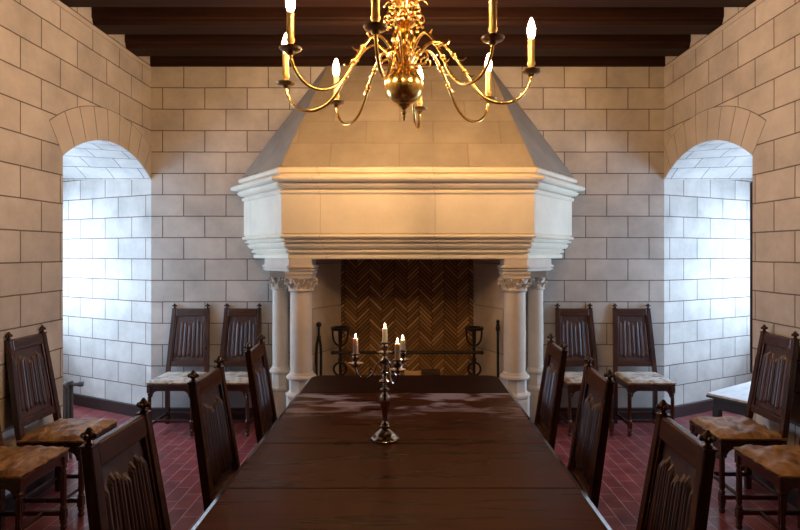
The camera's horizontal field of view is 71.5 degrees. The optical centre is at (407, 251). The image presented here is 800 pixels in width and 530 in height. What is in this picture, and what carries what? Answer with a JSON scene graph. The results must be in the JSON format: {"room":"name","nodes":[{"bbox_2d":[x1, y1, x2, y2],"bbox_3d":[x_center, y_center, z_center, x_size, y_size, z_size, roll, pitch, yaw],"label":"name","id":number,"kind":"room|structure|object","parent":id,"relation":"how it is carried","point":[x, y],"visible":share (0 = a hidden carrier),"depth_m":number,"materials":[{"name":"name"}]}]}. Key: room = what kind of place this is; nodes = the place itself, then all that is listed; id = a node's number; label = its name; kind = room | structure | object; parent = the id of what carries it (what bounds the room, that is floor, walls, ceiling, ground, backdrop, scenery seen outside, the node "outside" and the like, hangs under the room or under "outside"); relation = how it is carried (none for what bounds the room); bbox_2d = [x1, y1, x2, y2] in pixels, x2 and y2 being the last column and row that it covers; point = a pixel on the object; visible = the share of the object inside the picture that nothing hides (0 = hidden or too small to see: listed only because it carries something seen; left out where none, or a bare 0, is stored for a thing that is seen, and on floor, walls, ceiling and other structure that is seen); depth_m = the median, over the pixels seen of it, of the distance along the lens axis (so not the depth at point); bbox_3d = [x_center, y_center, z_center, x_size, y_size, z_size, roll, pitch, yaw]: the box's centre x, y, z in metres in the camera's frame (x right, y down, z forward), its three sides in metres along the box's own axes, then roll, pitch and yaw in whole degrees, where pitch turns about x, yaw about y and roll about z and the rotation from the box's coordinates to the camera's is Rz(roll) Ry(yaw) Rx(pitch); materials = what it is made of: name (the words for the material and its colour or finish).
{"room":"historic interior","nodes":[
{"label":"historic interior","id":0,"kind":"room"},
{"bbox_2d":[0,0,150,495],"bbox_3d":[-3.283,-0.210,1.775,1.674,3.620,8.750,0,0,0],"label":"wall","id":1,"kind":"structure","parent":0,"point":[75,108],"depth_m":4.32,"materials":[{"name":"stone"}]},
{"bbox_2d":[5,468,54,516],"bbox_3d":[-2.440,1.542,0.670,0.020,0.115,6.540,0,0,0],"label":"baseboard","id":2,"kind":"structure","parent":1,"relation":"attached to","point":[9,501],"depth_m":3.62,"materials":[{"name":"brown wood"}]},
{"bbox_2d":[51,0,150,69],"bbox_3d":[-2.444,-1.742,1.340,0.012,0.033,7.880,0,0,0],"label":"trim","id":3,"kind":"structure","parent":1,"relation":"attached to","point":[57,2],"depth_m":4.38,"materials":[{"name":"stone"}]},
{"bbox_2d":[73,393,147,416],"bbox_3d":[-3.179,1.542,5.671,1.628,0.115,0.020,0,0,27],"label":"baseboard","id":4,"kind":"structure","parent":1,"relation":"attached to","point":[128,409],"depth_m":5.59,"materials":[{"name":"brown wood"}]},
{"bbox_2d":[91,7,723,34],"bbox_3d":[0.000,-1.895,4.430,4.898,0.251,0.250,0,0,0],"label":"ceiling beam","id":5,"kind":"structure","parent":1,"relation":"attached to","point":[110,20],"depth_m":4.32,"materials":[{"name":"brown wood"}]},
{"bbox_2d":[125,35,690,55],"bbox_3d":[0.000,-1.895,4.935,4.898,0.251,0.250,0,0,0],"label":"ceiling beam","id":6,"kind":"structure","parent":1,"relation":"attached to","point":[139,45],"depth_m":4.82,"materials":[{"name":"brown wood"}]},
{"bbox_2d":[60,0,755,6],"bbox_3d":[0.000,-1.895,3.925,4.898,0.251,0.250,0,0,0],"label":"ceiling beam","id":7,"kind":"structure","parent":1,"relation":"attached to","point":[70,3],"depth_m":3.94,"materials":[{"name":"brown wood"}]},
{"bbox_2d":[3,405,799,529],"bbox_3d":[0.000,1.660,1.825,8.400,0.120,9.050,0,0,0],"label":"floor","id":8,"kind":"structure","parent":0,"point":[626,457],"depth_m":3.84,"materials":[{"name":"red tile"}]},
{"bbox_2d":[0,426,68,529],"bbox_3d":[-2.213,1.044,3.020,0.504,1.112,0.418,0,0,0],"label":"dining chair","id":9,"kind":"object","parent":8,"relation":"on","point":[19,466],"visible":1,"depth_m":3.05,"materials":[{"name":"brown wood"}]},
{"bbox_2d":[4,325,117,516],"bbox_3d":[-2.208,1.044,3.550,0.504,1.112,0.418,0,0,0],"label":"dining chair","id":10,"kind":"object","parent":8,"relation":"on","point":[32,384],"visible":0.9,"depth_m":3.48,"materials":[{"name":"brown wood"}]},
{"bbox_2d":[63,380,83,458],"bbox_3d":[-2.808,1.296,4.273,0.586,0.608,0.135,0,0,0],"label":"radiator","id":11,"kind":"object","parent":8,"relation":"on","point":[67,385],"visible":0.12,"depth_m":4.28,"materials":[{"name":"metal"}]},
{"bbox_2d":[78,398,170,529],"bbox_3d":[-0.657,1.044,1.700,0.504,1.112,0.418,0,0,1],"label":"dining chair","id":12,"kind":"object","parent":8,"relation":"on","point":[124,487],"visible":1,"depth_m":1.69,"materials":[{"name":"brown wood"}]},
{"bbox_2d":[146,303,209,436],"bbox_3d":[-2.060,1.044,5.060,0.418,1.112,0.504,0,0,0],"label":"dining chair","id":13,"kind":"object","parent":8,"relation":"on","point":[189,335],"visible":0.83,"depth_m":5.22,"materials":[{"name":"brown wood"}]},
{"bbox_2d":[187,356,239,511],"bbox_3d":[-0.657,1.044,2.450,0.504,1.112,0.418,0,0,0],"label":"dining chair","id":14,"kind":"object","parent":8,"relation":"on","point":[214,433],"visible":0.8,"depth_m":2.40,"materials":[{"name":"brown wood"}]},
{"bbox_2d":[220,303,261,436],"bbox_3d":[-1.572,1.044,5.065,0.418,1.112,0.504,0,0,1],"label":"dining chair","id":15,"kind":"object","parent":8,"relation":"on","point":[241,326],"visible":0.71,"depth_m":5.24,"materials":[{"name":"brown wood"}]},
{"bbox_2d":[244,334,276,443],"bbox_3d":[-0.637,1.044,3.163,0.504,1.112,0.418,0,0,-2],"label":"dining chair","id":16,"kind":"object","parent":8,"relation":"on","point":[260,385],"visible":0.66,"depth_m":3.11,"materials":[{"name":"brown wood"}]},
{"bbox_2d":[191,375,611,529],"bbox_3d":[-0.019,1.224,2.040,1.308,0.750,3.580,0,0,0],"label":"dining table","id":17,"kind":"object","parent":8,"relation":"on","point":[467,455],"visible":1,"depth_m":2.19,"materials":[{"name":"brown wood"}]},
{"bbox_2d":[348,342,409,443],"bbox_3d":[-0.131,0.628,2.509,0.286,0.442,0.303,0,0,0],"label":"candelabra","id":18,"kind":"object","parent":17,"relation":"on","point":[385,435],"visible":0.98,"depth_m":2.50,"materials":[{"name":"silver metal"}]},
{"bbox_2d":[353,333,357,353],"bbox_3d":[-0.237,0.415,2.529,0.025,0.090,0.025,0,0,0],"label":"candle","id":19,"kind":"object","parent":18,"relation":"on","point":[355,340],"visible":1,"depth_m":2.52,"materials":[{"name":"wax"}]},
{"bbox_2d":[348,353,362,366],"bbox_3d":[-0.237,0.492,2.529,0.072,0.062,0.072,0,0,0],"label":"socket","id":20,"kind":"object","parent":18,"relation":"attached to","point":[355,357],"depth_m":2.52,"materials":[{"name":"silver metal"}]},
{"bbox_2d":[382,325,387,341],"bbox_3d":[-0.103,0.364,2.515,0.025,0.084,0.025,0,0,0],"label":"candle","id":21,"kind":"object","parent":18,"relation":"on","point":[384,330],"visible":1,"depth_m":2.51,"materials":[{"name":"wax"}]},
{"bbox_2d":[377,342,392,355],"bbox_3d":[-0.103,0.438,2.515,0.072,0.062,0.072,0,0,0],"label":"socket","id":22,"kind":"object","parent":18,"relation":"attached to","point":[385,352],"depth_m":2.50,"materials":[{"name":"silver metal"}]},
{"bbox_2d":[395,338,399,358],"bbox_3d":[-0.044,0.415,2.394,0.025,0.090,0.025,0,0,0],"label":"candle","id":23,"kind":"object","parent":18,"relation":"on","point":[397,345],"visible":1,"depth_m":2.38,"materials":[{"name":"wax"}]},
{"bbox_2d":[389,358,405,373],"bbox_3d":[-0.044,0.492,2.394,0.072,0.062,0.072,0,0,0],"label":"socket","id":24,"kind":"object","parent":18,"relation":"attached to","point":[397,364],"depth_m":2.38,"materials":[{"name":"silver metal"}]},
{"bbox_2d":[400,335,404,349],"bbox_3d":[-0.024,0.425,2.624,0.025,0.070,0.025,0,0,0],"label":"candle","id":25,"kind":"object","parent":18,"relation":"on","point":[402,341],"visible":1,"depth_m":2.61,"materials":[{"name":"wax"}]},
{"bbox_2d":[400,349,409,362],"bbox_3d":[-0.024,0.492,2.624,0.072,0.062,0.072,0,0,0],"label":"socket","id":26,"kind":"object","parent":18,"relation":"attached to","point":[402,352],"depth_m":2.61,"materials":[{"name":"silver metal"}]},
{"bbox_2d":[230,66,584,422],"bbox_3d":[0.002,-0.075,4.937,3.390,3.390,0.882,0,0,0],"label":"fireplace","id":27,"kind":"object","parent":8,"relation":"on","point":[365,250],"visible":0.91,"depth_m":4.82,"materials":[{"name":"stone"}]},
{"bbox_2d":[315,322,321,375],"bbox_3d":[-0.787,1.077,4.921,0.066,0.916,0.058,0,0,0],"label":"tongs","id":28,"kind":"object","parent":27,"relation":"on","point":[318,324],"visible":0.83,"depth_m":4.91,"materials":[{"name":"metal"}]},
{"bbox_2d":[331,326,349,374],"bbox_3d":[-0.580,1.112,5.001,0.241,0.876,0.260,0,0,33],"label":"andiron","id":29,"kind":"object","parent":27,"relation":"on","point":[339,329],"visible":0.61,"depth_m":4.99,"materials":[{"name":"metal"}]},
{"bbox_2d":[331,326,349,346],"bbox_3d":[-0.606,0.763,5.000,0.168,0.178,0.168,0,0,0],"label":"basket","id":30,"kind":"object","parent":29,"relation":"on","point":[334,328],"depth_m":4.99,"materials":[{"name":"metal"}]},
{"bbox_2d":[331,350,483,354],"bbox_3d":[-0.004,0.898,4.966,1.365,0.038,0.038,0,0,0],"label":"crossbar","id":31,"kind":"object","parent":29,"relation":"on","point":[333,352],"visible":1,"depth_m":4.96,"materials":[{"name":"metal"}]},
{"bbox_2d":[242,66,572,176],"bbox_3d":[0.002,-1.241,4.959,3.172,1.058,0.698,0,0,0],"label":"hood","id":32,"kind":"object","parent":27,"relation":"attached to","point":[506,136],"depth_m":4.87,"materials":[{"name":"stone"}]},
{"bbox_2d":[465,326,482,374],"bbox_3d":[0.623,1.112,5.001,0.241,0.876,0.260,0,0,33],"label":"andiron","id":33,"kind":"object","parent":27,"relation":"on","point":[473,329],"visible":0.62,"depth_m":4.99,"materials":[{"name":"metal"}]},
{"bbox_2d":[465,326,482,346],"bbox_3d":[0.597,0.763,5.000,0.168,0.178,0.168,0,0,0],"label":"basket","id":34,"kind":"object","parent":33,"relation":"on","point":[467,328],"depth_m":4.99,"materials":[{"name":"metal"}]},
{"bbox_2d":[496,320,499,377],"bbox_3d":[0.797,1.067,4.912,0.040,0.936,0.057,0,0,0],"label":"fire poker","id":35,"kind":"object","parent":27,"relation":"on","point":[497,321],"visible":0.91,"depth_m":4.91,"materials":[{"name":"metal"}]},
{"bbox_3d":[0.020,1.488,5.199,0.620,0.115,0.119,0,0,0],"label":"log","id":36,"kind":"object","parent":27,"relation":"in","visible":0},
{"bbox_3d":[0.030,1.375,5.135,0.580,0.113,0.116,0,0,0],"label":"log","id":37,"kind":"object","parent":36,"relation":"on","visible":0},
{"bbox_3d":[0.060,1.257,5.136,0.500,0.116,0.119,0,0,0],"label":"log","id":38,"kind":"object","parent":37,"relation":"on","visible":0},
{"bbox_2d":[405,370,420,374],"bbox_3d":[0.046,1.141,5.123,0.148,0.081,0.106,0,0,2],"label":"log","id":39,"kind":"object","parent":38,"relation":"on","point":[407,372],"visible":0.42,"depth_m":5.13,"materials":[{"name":"brown wood"}]},
{"bbox_2d":[421,369,439,374],"bbox_3d":[0.212,1.138,5.136,0.170,0.119,0.120,0,0,0],"label":"log","id":40,"kind":"object","parent":38,"relation":"on","point":[423,371],"visible":0.44,"depth_m":5.10,"materials":[{"name":"brown wood"}]},
{"bbox_2d":[534,333,567,449],"bbox_3d":[0.627,1.044,3.189,0.504,1.112,0.418,0,0,2],"label":"dining chair","id":41,"kind":"object","parent":8,"relation":"on","point":[552,380],"visible":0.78,"depth_m":3.13,"materials":[{"name":"brown wood"}]},
{"bbox_2d":[555,303,613,436],"bbox_3d":[1.586,1.044,5.065,0.418,1.112,0.504,0,0,-1],"label":"dining chair","id":42,"kind":"object","parent":8,"relation":"on","point":[573,326],"visible":0.78,"depth_m":5.24,"materials":[{"name":"brown wood"}]},
{"bbox_2d":[567,355,615,509],"bbox_3d":[0.617,1.044,2.473,0.504,1.112,0.418,0,0,3],"label":"dining chair","id":43,"kind":"object","parent":8,"relation":"on","point":[592,420],"visible":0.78,"depth_m":2.42,"materials":[{"name":"brown wood"}]},
{"bbox_2d":[612,303,675,435],"bbox_3d":[2.121,1.044,5.060,0.418,1.112,0.504,0,0,2],"label":"dining chair","id":44,"kind":"object","parent":8,"relation":"on","point":[633,338],"visible":0.94,"depth_m":5.21,"materials":[{"name":"brown wood"}]},
{"bbox_2d":[636,399,717,529],"bbox_3d":[0.607,1.044,1.697,0.504,1.112,0.418,0,0,4],"label":"dining chair","id":45,"kind":"object","parent":8,"relation":"on","point":[676,495],"visible":1,"depth_m":1.67,"materials":[{"name":"brown wood"}]},
{"bbox_2d":[706,381,750,458],"bbox_3d":[2.801,1.349,4.439,0.888,0.500,0.368,0,0,-34],"label":"side table","id":46,"kind":"object","parent":8,"relation":"on","point":[733,399],"visible":0.23,"depth_m":4.29,"materials":[{"name":"white stone"}]},
{"bbox_2d":[689,324,799,512],"bbox_3d":[2.165,1.044,3.589,0.504,1.112,0.418,0,0,2],"label":"dining chair","id":47,"kind":"object","parent":8,"relation":"on","point":[771,392],"visible":0.95,"depth_m":3.51,"materials":[{"name":"brown wood"}]},
{"bbox_2d":[733,439,799,529],"bbox_3d":[2.145,1.044,3.030,0.504,1.112,0.418,0,0,0],"label":"dining chair","id":48,"kind":"object","parent":8,"relation":"on","point":[779,464],"visible":1,"depth_m":3.05,"materials":[{"name":"brown wood"}]},
{"bbox_2d":[151,67,663,406],"bbox_3d":[0.000,-0.210,5.335,4.900,3.620,0.050,0,0,0],"label":"wall","id":49,"kind":"structure","parent":0,"point":[209,125],"depth_m":5.31,"materials":[{"name":"stone"}]},
{"bbox_2d":[151,407,252,419],"bbox_3d":[-1.905,1.542,5.300,1.090,0.115,0.020,0,0,0],"label":"baseboard","id":50,"kind":"structure","parent":49,"relation":"attached to","point":[156,412],"depth_m":5.29,"materials":[{"name":"brown wood"}]},
{"bbox_2d":[150,56,664,66],"bbox_3d":[0.000,-1.895,5.297,4.898,0.250,0.024,0,0,0],"label":"ceiling beam","id":51,"kind":"structure","parent":49,"relation":"attached to","point":[155,61],"depth_m":5.28,"materials":[{"name":"brown wood"}]},
{"bbox_2d":[560,407,660,419],"bbox_3d":[1.905,1.542,5.300,1.090,0.115,0.020,0,0,0],"label":"baseboard","id":52,"kind":"structure","parent":49,"relation":"attached to","point":[562,409],"depth_m":5.29,"materials":[{"name":"brown wood"}]},
{"bbox_2d":[666,398,713,417],"bbox_3d":[3.179,1.542,5.671,1.628,0.115,0.020,0,0,-27],"label":"baseboard","id":53,"kind":"structure","parent":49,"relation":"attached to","point":[697,407],"depth_m":5.47,"materials":[{"name":"brown wood"}]},
{"bbox_2d":[664,0,799,445],"bbox_3d":[3.283,-0.210,1.775,1.674,3.620,8.750,0,0,0],"label":"wall","id":54,"kind":"structure","parent":0,"point":[732,104],"depth_m":4.86,"materials":[{"name":"stone"}]},
{"bbox_2d":[665,0,764,69],"bbox_3d":[2.444,-1.742,1.340,0.012,0.033,7.880,0,0,0],"label":"trim","id":55,"kind":"structure","parent":54,"relation":"attached to","point":[757,2],"depth_m":4.39,"materials":[{"name":"stone"}]},
{"bbox_2d":[750,182,752,372],"bbox_3d":[3.084,0.190,3.990,1.101,1.420,0.055,0,0,15],"label":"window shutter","id":56,"kind":"object","parent":54,"relation":"attached to","point":[751,183],"visible":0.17,"depth_m":4.14,"materials":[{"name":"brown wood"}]},
{"bbox_2d":[752,470,796,507],"bbox_3d":[2.440,1.542,0.670,0.020,0.115,6.540,0,0,0],"label":"baseboard","id":57,"kind":"structure","parent":54,"relation":"attached to","point":[792,496],"depth_m":3.55,"materials":[{"name":"brown wood"}]},
{"bbox_3d":[0.000,-2.050,1.355,4.940,0.060,8.110,0,0,0],"label":"ceiling","id":58,"kind":"structure","parent":0,"visible":0},
{"bbox_2d":[276,0,541,129],"bbox_3d":[-0.021,-1.378,3.119,1.395,1.282,1.406,0,0,-16],"label":"chandelier","id":59,"kind":"object","parent":58,"relation":"hanging from","point":[404,85],"visible":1,"depth_m":3.06,"materials":[{"name":"gold metal"}]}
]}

